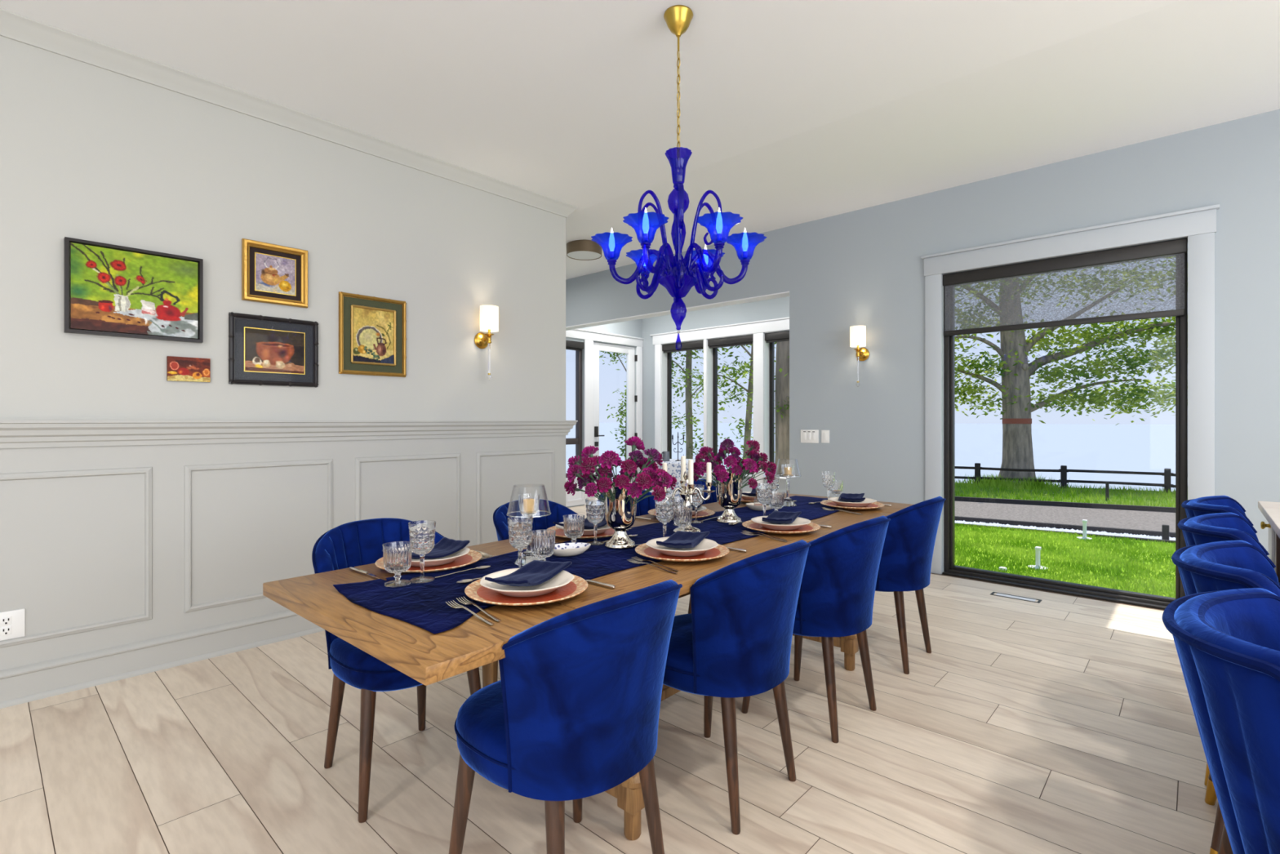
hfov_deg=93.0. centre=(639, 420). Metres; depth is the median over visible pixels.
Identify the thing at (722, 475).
carnation
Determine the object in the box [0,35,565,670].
wall
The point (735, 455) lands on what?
carnation
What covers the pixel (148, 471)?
trim
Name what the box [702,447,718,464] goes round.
carnation
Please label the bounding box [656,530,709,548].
napkin
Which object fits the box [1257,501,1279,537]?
island countertop
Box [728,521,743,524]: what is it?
spoon
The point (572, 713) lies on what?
dining chair
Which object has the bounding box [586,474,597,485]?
carnation
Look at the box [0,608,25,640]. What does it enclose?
wall outlet
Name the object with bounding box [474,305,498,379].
wall sconce
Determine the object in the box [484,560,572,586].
napkin
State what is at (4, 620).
socket
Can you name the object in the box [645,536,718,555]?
dinner plate
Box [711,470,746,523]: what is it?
vase
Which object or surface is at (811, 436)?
light switch
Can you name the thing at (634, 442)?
carnation
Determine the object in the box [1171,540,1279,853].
bar stool
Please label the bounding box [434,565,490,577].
spoon
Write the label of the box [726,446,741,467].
carnation
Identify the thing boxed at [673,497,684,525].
water glass
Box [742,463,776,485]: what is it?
carnation
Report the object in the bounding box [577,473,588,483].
carnation
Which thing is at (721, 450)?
carnation
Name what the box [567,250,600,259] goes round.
diffuser
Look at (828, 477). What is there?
bowl
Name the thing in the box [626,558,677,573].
fork
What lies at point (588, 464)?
carnation
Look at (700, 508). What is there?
dinner plate
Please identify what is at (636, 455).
carnation
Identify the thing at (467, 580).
spoon
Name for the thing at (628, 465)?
carnation
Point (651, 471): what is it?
carnation
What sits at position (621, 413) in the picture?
young tree
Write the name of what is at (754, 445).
carnation
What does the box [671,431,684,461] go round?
candelabrum
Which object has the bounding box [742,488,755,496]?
napkin
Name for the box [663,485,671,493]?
candle cup
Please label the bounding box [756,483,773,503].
bowl
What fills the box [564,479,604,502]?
carnation
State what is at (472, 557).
charger plate
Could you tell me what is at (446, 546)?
napkin
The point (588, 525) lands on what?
napkin
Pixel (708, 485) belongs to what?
candle cup
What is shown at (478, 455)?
trim
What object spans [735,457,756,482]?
carnation
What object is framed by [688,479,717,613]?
dining chair
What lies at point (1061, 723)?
floor
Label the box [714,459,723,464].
carnation
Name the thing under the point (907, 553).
dining chair
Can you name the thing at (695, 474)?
carnation
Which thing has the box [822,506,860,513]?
fork
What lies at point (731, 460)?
carnation
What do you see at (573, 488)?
carnation
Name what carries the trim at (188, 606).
attached to the wall at (88, 152)
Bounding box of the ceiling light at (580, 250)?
[566,240,601,260]
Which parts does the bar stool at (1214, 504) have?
backrest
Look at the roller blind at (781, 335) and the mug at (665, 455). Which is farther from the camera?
the roller blind at (781, 335)
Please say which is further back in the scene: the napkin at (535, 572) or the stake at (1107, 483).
the stake at (1107, 483)
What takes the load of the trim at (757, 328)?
attached to the wall at (777, 308)
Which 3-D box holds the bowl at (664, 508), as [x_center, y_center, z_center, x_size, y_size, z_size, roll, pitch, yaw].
[0.098,0.356,2.406,0.079,0.095,0.079,0,0,41]
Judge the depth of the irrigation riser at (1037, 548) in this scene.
7.15 m
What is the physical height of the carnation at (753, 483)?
0.128 m
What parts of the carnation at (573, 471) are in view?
stem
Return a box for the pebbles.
[955,520,1175,540]
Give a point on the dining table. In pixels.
(427, 657)
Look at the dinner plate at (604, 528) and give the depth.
2.51 m
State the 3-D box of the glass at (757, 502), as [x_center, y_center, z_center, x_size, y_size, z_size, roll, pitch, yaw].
[0.636,0.449,3.264,0.050,0.058,0.050,0,0,43]
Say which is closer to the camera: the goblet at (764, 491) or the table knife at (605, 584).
the table knife at (605, 584)
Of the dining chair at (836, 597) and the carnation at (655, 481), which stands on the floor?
the dining chair at (836, 597)
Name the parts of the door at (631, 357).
handle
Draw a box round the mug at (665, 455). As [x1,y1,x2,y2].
[661,451,669,461]
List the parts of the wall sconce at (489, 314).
arm, lamp shade, crystal rod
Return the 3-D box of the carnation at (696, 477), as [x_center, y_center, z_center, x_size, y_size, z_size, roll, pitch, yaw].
[0.347,0.314,2.918,0.192,0.151,0.061,0,0,-15]
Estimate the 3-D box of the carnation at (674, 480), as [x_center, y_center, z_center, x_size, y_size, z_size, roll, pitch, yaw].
[0.025,0.297,2.338,0.239,0.184,0.066,0,0,-1]
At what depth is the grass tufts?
13.88 m
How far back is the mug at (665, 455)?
7.53 m
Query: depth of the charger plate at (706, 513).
3.08 m
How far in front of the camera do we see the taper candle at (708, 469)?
2.65 m
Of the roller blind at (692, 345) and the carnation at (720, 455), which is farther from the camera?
the roller blind at (692, 345)
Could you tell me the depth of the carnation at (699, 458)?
2.86 m
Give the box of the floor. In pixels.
[0,505,1217,853]
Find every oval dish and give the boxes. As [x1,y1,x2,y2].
[552,542,591,556]
[746,502,772,511]
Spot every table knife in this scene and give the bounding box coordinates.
[349,566,386,580]
[585,579,615,588]
[635,515,670,522]
[726,546,746,551]
[817,524,831,528]
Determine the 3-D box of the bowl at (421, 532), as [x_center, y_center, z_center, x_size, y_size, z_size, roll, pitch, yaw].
[-0.659,0.356,1.837,0.079,0.095,0.079,0,0,41]
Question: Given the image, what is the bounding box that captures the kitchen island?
[1257,501,1279,582]
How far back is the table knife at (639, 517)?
2.99 m
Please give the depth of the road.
11.23 m
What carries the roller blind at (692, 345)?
attached to the wall at (777, 308)
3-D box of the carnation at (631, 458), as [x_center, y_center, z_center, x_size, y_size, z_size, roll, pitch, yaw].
[-0.051,0.266,2.391,0.060,0.246,0.145,0,0,27]
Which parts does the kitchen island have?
knob, drawer, panel, wood panel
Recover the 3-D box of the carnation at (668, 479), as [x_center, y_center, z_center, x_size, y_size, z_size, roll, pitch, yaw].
[0.009,0.288,2.284,0.239,0.202,0.075,0,0,21]
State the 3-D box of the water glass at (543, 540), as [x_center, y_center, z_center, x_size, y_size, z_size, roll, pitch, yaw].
[-0.319,0.424,1.994,0.084,0.118,0.084,0,0,41]
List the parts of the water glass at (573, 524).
stem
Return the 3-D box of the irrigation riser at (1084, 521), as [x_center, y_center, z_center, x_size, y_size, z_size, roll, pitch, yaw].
[6.550,1.607,8.946,0.200,0.285,0.200,0,0,43]
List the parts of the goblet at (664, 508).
stem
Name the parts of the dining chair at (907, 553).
seat, leg, backrest, leg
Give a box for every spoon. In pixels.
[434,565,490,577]
[456,577,482,583]
[601,534,637,542]
[621,543,641,548]
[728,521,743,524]
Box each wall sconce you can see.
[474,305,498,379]
[849,325,869,386]
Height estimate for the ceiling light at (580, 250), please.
0.124 m
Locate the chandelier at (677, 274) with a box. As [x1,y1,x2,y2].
[591,4,766,350]
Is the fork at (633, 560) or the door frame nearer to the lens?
the fork at (633, 560)
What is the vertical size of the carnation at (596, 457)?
0.257 m
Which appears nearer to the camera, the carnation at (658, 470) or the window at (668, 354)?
the carnation at (658, 470)
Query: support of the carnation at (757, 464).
in the vase at (729, 497)
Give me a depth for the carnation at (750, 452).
2.94 m
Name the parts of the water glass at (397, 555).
stem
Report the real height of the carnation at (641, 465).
0.249 m
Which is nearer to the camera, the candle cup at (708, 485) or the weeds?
the candle cup at (708, 485)
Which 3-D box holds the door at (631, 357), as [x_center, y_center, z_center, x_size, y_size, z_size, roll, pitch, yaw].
[-0.382,0.032,9.423,0.129,2.413,0.948,0,0,43]
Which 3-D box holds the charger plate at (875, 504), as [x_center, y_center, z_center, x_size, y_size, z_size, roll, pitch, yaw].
[1.187,0.474,3.402,0.340,0.020,0.340,0,0,41]
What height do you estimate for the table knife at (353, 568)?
0.010 m
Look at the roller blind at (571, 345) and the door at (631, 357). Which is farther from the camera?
the door at (631, 357)
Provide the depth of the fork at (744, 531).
2.57 m
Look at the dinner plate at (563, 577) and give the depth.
1.70 m
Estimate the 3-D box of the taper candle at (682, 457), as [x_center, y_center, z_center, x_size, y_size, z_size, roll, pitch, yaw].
[0.194,0.218,2.716,0.023,0.132,0.023,0,0,43]
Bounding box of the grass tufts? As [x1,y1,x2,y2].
[955,478,1175,506]
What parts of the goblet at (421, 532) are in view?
stem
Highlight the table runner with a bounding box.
[333,495,842,633]
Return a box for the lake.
[565,422,1175,491]
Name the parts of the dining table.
leg, leg, leg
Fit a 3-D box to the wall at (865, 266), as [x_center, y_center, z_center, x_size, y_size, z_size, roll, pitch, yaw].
[2.575,-0.313,4.952,10.700,3.126,0.170,0,0,43]
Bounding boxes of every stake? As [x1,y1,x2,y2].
[1105,481,1109,500]
[1161,524,1168,539]
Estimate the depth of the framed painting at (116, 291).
2.95 m
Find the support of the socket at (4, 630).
attached to the wall outlet at (12, 623)
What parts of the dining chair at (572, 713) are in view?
leg, seat, leg, leg, backrest, leg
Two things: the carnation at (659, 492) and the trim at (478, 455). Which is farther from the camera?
the trim at (478, 455)
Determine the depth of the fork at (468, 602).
1.56 m
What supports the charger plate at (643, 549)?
on the table runner
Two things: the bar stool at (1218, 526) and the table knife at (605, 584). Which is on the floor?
the bar stool at (1218, 526)
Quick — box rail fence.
[955,462,1175,493]
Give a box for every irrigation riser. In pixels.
[1027,546,1048,569]
[1076,519,1092,539]
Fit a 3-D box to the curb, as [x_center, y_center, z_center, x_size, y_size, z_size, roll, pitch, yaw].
[13.039,1.760,10.221,23.491,0.180,0.077,0,0,27]
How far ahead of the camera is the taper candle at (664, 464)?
2.62 m
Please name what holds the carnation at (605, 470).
in the vase at (620, 516)
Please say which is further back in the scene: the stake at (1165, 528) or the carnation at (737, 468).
the stake at (1165, 528)
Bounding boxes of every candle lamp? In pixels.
[506,485,551,565]
[774,459,801,506]
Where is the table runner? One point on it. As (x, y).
(424, 606)
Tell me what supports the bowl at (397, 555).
on the water glass at (397, 555)
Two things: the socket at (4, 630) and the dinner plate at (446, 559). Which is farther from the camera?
the socket at (4, 630)
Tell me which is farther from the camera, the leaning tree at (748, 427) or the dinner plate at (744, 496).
the leaning tree at (748, 427)
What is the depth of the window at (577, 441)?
8.95 m
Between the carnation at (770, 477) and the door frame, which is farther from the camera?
the door frame
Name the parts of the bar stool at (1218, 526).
leg, backrest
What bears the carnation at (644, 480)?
in the vase at (620, 516)
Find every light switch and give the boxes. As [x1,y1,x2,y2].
[800,429,818,443]
[821,430,829,443]
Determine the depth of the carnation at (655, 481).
2.25 m
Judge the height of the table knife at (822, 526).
0.010 m
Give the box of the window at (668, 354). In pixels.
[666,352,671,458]
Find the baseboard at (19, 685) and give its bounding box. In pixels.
[0,609,324,708]
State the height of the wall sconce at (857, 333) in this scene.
0.527 m
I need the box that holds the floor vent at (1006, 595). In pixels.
[990,591,1041,603]
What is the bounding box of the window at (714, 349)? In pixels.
[712,347,753,476]
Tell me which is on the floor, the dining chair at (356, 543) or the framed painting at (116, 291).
the dining chair at (356, 543)
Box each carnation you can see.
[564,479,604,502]
[566,464,604,497]
[567,455,599,479]
[568,482,604,500]
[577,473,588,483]
[577,476,604,500]
[581,444,610,477]
[581,456,608,477]
[582,470,596,482]
[584,481,613,502]
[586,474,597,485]
[591,454,615,486]
[596,475,617,499]
[598,449,621,484]
[598,465,613,486]
[610,457,622,478]
[613,474,630,495]
[618,468,635,479]
[620,458,636,478]
[622,481,642,503]
[624,435,644,475]
[625,471,652,499]
[626,456,639,486]
[626,457,644,483]
[627,449,644,477]
[631,457,652,481]
[631,484,666,506]
[632,447,660,482]
[633,462,657,476]
[634,471,672,502]
[635,452,663,477]
[635,477,664,500]
[636,475,676,500]
[642,466,656,479]
[651,468,666,482]
[693,468,717,484]
[694,453,713,470]
[694,472,715,485]
[696,461,720,485]
[698,445,712,462]
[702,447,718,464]
[705,454,717,462]
[711,461,716,469]
[713,464,726,475]
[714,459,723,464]
[715,452,726,465]
[715,468,730,486]
[718,447,729,472]
[720,438,735,473]
[723,455,737,473]
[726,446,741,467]
[728,453,740,473]
[729,464,742,479]
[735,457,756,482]
[737,457,744,470]
[737,477,757,489]
[738,440,759,465]
[738,464,758,479]
[740,470,774,488]
[741,450,754,466]
[742,453,759,471]
[742,460,768,480]
[742,461,777,483]
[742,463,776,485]
[744,452,768,472]
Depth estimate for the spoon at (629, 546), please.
2.29 m
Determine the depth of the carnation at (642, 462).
2.40 m
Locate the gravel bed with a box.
[964,521,1173,538]
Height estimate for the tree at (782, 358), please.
5.646 m
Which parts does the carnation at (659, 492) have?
stem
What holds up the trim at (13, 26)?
attached to the wall at (88, 152)
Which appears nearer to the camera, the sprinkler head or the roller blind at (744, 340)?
the sprinkler head
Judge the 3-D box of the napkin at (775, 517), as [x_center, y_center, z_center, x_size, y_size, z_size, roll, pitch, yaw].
[0.630,0.435,2.708,0.154,0.037,0.245,0,0,19]
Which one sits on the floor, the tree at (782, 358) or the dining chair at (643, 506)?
the dining chair at (643, 506)
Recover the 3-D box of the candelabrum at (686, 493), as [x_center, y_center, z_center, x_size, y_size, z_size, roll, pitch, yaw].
[0.204,0.352,2.642,0.177,0.262,0.213,0,0,45]
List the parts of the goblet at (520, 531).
stem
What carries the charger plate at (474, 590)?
on the table runner
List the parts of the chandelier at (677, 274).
arm, arm, arm, rod, bulb, cord, chain, lamp shade, arm, arm, arm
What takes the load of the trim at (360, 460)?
attached to the wall at (88, 152)
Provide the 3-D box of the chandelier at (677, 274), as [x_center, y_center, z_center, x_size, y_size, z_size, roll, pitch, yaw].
[0.168,-1.035,2.644,0.685,1.463,0.763,0,0,-30]
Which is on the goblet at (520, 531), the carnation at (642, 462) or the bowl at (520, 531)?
the bowl at (520, 531)
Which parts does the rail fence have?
rail, rail, post, rail, rail, post, rail, rail, post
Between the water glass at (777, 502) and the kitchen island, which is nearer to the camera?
the kitchen island
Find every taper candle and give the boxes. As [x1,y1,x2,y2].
[662,461,666,471]
[680,453,685,480]
[688,457,693,484]
[706,460,711,482]
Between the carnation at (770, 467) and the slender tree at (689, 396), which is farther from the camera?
the slender tree at (689, 396)
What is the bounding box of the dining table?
[262,493,912,839]
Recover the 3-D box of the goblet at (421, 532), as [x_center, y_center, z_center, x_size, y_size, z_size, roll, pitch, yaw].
[-0.659,0.396,1.837,0.079,0.175,0.079,0,0,41]
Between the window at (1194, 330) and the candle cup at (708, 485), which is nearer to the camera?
the candle cup at (708, 485)
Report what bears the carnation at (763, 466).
in the vase at (729, 497)
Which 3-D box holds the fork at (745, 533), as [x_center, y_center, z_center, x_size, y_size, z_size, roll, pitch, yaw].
[0.515,0.483,2.523,0.024,0.012,0.224,0,0,-44]
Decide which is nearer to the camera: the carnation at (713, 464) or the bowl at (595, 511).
the bowl at (595, 511)
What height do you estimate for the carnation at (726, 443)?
0.306 m
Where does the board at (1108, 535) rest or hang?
on the lawn at (1015, 534)
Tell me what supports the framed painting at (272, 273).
attached to the wall at (88, 152)
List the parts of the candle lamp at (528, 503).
lamp shade, stem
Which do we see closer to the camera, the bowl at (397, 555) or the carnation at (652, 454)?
the bowl at (397, 555)
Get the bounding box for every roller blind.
[565,340,583,351]
[662,340,703,352]
[707,334,753,348]
[764,330,789,342]
[942,238,1187,336]
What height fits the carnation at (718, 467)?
0.187 m
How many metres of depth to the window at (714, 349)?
9.08 m
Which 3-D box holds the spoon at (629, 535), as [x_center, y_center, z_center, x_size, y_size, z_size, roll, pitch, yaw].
[-0.080,0.477,2.461,0.186,0.010,0.033,0,0,-41]
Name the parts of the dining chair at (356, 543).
leg, leg, seat, backrest, leg, leg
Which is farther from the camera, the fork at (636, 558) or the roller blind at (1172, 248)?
the roller blind at (1172, 248)
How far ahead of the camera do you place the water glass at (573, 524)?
2.29 m
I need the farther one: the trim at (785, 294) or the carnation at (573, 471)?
the trim at (785, 294)
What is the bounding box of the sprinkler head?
[998,566,1007,571]
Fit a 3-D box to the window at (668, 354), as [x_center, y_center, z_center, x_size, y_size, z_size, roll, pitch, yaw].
[0.696,-0.212,9.366,0.835,1.985,0.245,0,0,43]
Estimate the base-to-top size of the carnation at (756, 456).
0.230 m
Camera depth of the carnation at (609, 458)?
2.19 m
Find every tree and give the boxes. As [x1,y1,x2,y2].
[599,351,626,460]
[671,348,726,458]
[680,342,753,471]
[702,340,789,473]
[955,256,1175,483]
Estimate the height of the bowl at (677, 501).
0.082 m
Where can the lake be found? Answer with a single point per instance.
(1088, 446)
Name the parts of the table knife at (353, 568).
blade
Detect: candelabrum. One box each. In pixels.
[663,471,715,532]
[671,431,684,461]
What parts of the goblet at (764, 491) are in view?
stem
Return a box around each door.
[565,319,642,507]
[593,342,637,497]
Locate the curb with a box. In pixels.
[955,496,1175,512]
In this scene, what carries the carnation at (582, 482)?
in the vase at (620, 516)
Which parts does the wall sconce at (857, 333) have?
lamp shade, crystal rod, arm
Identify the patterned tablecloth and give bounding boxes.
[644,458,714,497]
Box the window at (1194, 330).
[920,204,1219,609]
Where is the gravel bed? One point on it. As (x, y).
(1015, 526)
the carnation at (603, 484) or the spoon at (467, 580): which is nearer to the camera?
the spoon at (467, 580)
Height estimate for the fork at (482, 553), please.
0.012 m
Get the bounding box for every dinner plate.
[410,544,470,566]
[480,568,573,596]
[555,521,611,534]
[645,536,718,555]
[692,505,706,515]
[742,491,755,500]
[751,515,810,529]
[827,496,876,506]
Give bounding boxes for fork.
[445,600,494,625]
[456,596,501,622]
[474,550,495,556]
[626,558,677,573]
[631,555,679,571]
[741,531,787,542]
[742,529,786,540]
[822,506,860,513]
[822,508,862,515]
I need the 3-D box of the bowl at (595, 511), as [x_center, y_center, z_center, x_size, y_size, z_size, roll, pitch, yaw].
[-0.175,0.356,2.387,0.079,0.095,0.079,0,0,41]
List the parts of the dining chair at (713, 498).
leg, backrest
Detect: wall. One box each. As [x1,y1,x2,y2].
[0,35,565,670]
[565,109,1279,573]
[642,296,789,493]
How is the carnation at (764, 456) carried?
in the vase at (729, 497)
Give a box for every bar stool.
[1162,587,1279,853]
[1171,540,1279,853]
[1177,512,1269,853]
[1181,495,1279,785]
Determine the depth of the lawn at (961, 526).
9.07 m
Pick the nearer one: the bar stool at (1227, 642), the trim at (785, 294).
the bar stool at (1227, 642)
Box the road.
[955,500,1175,532]
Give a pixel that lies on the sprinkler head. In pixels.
(1000, 567)
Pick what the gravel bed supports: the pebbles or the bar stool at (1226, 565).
the pebbles
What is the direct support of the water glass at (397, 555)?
on the table runner
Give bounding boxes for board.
[955,515,1175,537]
[964,523,1175,542]
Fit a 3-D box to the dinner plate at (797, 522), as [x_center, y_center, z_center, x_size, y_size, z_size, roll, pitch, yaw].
[0.627,0.459,2.704,0.260,0.032,0.259,0,0,7]
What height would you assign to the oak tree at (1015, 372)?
9.032 m
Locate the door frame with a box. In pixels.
[565,328,644,506]
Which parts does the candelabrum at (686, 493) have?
arm, arm, arm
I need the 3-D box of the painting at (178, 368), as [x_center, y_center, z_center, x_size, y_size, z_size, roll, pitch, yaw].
[-2.334,-0.264,3.143,0.016,0.124,0.181,0,0,43]
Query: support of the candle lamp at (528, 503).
on the table runner
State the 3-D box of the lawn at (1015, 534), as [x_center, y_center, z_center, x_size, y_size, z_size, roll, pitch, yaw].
[11.042,1.850,3.309,16.200,0.200,8.535,0,0,43]
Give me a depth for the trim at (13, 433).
3.29 m
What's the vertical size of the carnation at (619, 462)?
0.244 m
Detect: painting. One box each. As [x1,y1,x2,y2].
[63,236,203,342]
[166,355,210,382]
[228,311,319,386]
[241,238,307,308]
[338,291,406,377]
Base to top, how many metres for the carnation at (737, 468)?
0.187 m
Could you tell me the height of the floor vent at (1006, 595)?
0.003 m
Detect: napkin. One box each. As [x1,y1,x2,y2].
[382,537,470,559]
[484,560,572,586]
[552,515,607,529]
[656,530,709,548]
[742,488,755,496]
[762,511,801,524]
[838,493,865,502]
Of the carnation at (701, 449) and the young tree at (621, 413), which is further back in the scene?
the young tree at (621, 413)
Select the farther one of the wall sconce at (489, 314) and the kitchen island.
the wall sconce at (489, 314)
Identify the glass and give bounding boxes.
[382,541,413,586]
[530,528,555,560]
[563,514,584,542]
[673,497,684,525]
[673,505,692,531]
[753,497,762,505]
[768,491,784,511]
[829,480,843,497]
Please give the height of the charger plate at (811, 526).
0.020 m
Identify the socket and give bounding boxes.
[0,615,11,625]
[0,626,11,635]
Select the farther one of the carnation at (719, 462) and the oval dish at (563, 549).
the carnation at (719, 462)
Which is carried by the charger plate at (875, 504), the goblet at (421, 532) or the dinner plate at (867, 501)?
the dinner plate at (867, 501)
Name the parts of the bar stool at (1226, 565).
leg, backrest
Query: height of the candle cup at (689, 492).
0.045 m
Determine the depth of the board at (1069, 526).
9.91 m
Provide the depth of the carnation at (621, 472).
2.50 m
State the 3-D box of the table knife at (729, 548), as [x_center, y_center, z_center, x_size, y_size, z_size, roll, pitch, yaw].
[0.302,0.484,2.321,0.236,0.010,0.016,0,0,39]
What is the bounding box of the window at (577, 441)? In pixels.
[565,349,582,479]
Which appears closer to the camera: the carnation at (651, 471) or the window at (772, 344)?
the carnation at (651, 471)
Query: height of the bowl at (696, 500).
0.095 m
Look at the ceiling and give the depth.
3.16 m
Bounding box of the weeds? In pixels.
[961,472,1075,491]
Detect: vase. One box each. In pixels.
[603,482,636,548]
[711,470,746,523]
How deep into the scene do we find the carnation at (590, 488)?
2.17 m
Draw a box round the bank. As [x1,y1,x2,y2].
[955,482,1175,506]
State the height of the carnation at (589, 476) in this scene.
0.200 m
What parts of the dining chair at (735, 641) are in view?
seat, leg, leg, backrest, leg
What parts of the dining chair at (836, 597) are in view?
leg, leg, seat, leg, backrest, leg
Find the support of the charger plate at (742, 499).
on the dining table
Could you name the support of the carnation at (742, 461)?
in the vase at (729, 497)
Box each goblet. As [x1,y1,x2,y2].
[408,520,435,582]
[507,515,533,568]
[585,497,604,545]
[654,497,674,537]
[691,484,704,523]
[756,483,773,515]
[765,474,779,491]
[822,471,835,500]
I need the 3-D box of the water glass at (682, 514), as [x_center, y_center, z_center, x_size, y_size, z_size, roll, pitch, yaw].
[0.181,0.424,2.569,0.084,0.118,0.084,0,0,41]
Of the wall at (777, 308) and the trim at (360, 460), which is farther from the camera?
the wall at (777, 308)
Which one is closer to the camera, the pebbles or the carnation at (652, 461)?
the carnation at (652, 461)
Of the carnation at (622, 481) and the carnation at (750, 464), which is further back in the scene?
the carnation at (750, 464)
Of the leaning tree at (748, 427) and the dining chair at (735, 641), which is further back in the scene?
the leaning tree at (748, 427)
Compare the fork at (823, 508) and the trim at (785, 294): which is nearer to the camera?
the fork at (823, 508)
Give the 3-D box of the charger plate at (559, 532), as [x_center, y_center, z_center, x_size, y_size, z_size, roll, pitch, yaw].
[-0.231,0.474,2.589,0.340,0.020,0.340,0,0,41]
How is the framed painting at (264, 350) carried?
attached to the wall at (88, 152)
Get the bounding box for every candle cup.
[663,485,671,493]
[684,484,697,495]
[702,481,715,493]
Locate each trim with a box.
[0,8,577,217]
[0,420,577,448]
[0,466,152,648]
[183,458,333,613]
[355,453,460,540]
[475,448,555,544]
[565,291,789,330]
[649,316,789,488]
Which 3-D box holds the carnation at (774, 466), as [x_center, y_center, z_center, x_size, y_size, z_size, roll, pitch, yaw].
[0.534,0.292,2.916,0.251,0.195,0.069,0,0,-4]
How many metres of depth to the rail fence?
15.38 m
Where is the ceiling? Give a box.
[0,0,1279,279]
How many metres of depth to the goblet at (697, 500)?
2.86 m
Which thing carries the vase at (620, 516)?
on the table runner
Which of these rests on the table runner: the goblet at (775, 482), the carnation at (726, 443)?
the goblet at (775, 482)
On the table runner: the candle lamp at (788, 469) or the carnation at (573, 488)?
the candle lamp at (788, 469)
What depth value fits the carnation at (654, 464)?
2.46 m
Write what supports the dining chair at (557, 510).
on the floor
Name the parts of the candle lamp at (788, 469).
stem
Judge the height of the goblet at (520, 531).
0.175 m
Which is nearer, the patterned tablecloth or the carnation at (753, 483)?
the carnation at (753, 483)
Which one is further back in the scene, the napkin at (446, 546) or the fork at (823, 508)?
the fork at (823, 508)
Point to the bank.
(963, 493)
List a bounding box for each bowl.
[382,541,413,573]
[408,520,435,554]
[507,515,533,548]
[585,497,604,523]
[654,497,674,522]
[673,497,684,506]
[691,484,704,505]
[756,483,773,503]
[822,471,835,488]
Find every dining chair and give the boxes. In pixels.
[311,517,480,822]
[448,579,682,853]
[493,498,585,541]
[599,488,655,515]
[662,539,810,834]
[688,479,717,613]
[741,515,890,742]
[875,496,945,674]
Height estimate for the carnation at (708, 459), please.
0.217 m
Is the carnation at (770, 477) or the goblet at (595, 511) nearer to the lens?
the goblet at (595, 511)
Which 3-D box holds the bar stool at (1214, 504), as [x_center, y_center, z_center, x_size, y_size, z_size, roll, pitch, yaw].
[2.226,0.772,2.138,0.478,0.961,0.524,0,0,43]
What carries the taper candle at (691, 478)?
on the candelabrum at (686, 493)
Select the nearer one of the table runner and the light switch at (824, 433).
the table runner
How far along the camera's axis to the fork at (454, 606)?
1.53 m
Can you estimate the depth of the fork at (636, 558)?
2.06 m
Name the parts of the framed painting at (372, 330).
frame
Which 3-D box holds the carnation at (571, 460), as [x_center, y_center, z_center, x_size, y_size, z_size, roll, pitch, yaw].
[-0.168,0.261,2.337,0.222,0.255,0.066,0,0,-13]
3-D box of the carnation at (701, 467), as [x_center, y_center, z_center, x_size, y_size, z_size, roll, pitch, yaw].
[0.346,0.289,2.857,0.074,0.201,0.233,0,0,41]
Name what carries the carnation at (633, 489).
in the vase at (620, 516)
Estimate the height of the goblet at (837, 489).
0.118 m
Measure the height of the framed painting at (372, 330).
0.502 m
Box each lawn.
[955,525,1005,561]
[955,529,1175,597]
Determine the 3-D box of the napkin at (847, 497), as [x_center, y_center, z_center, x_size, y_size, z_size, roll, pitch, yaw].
[1.191,0.435,3.409,0.154,0.037,0.245,0,0,15]
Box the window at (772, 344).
[762,342,786,479]
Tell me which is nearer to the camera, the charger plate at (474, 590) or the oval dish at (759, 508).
the charger plate at (474, 590)
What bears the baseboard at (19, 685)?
attached to the wall at (88, 152)
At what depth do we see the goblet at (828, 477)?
3.61 m
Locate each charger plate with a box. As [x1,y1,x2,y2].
[374,549,482,573]
[464,574,587,605]
[547,525,614,539]
[635,542,729,561]
[648,508,715,519]
[740,497,754,502]
[742,520,820,533]
[820,499,884,510]

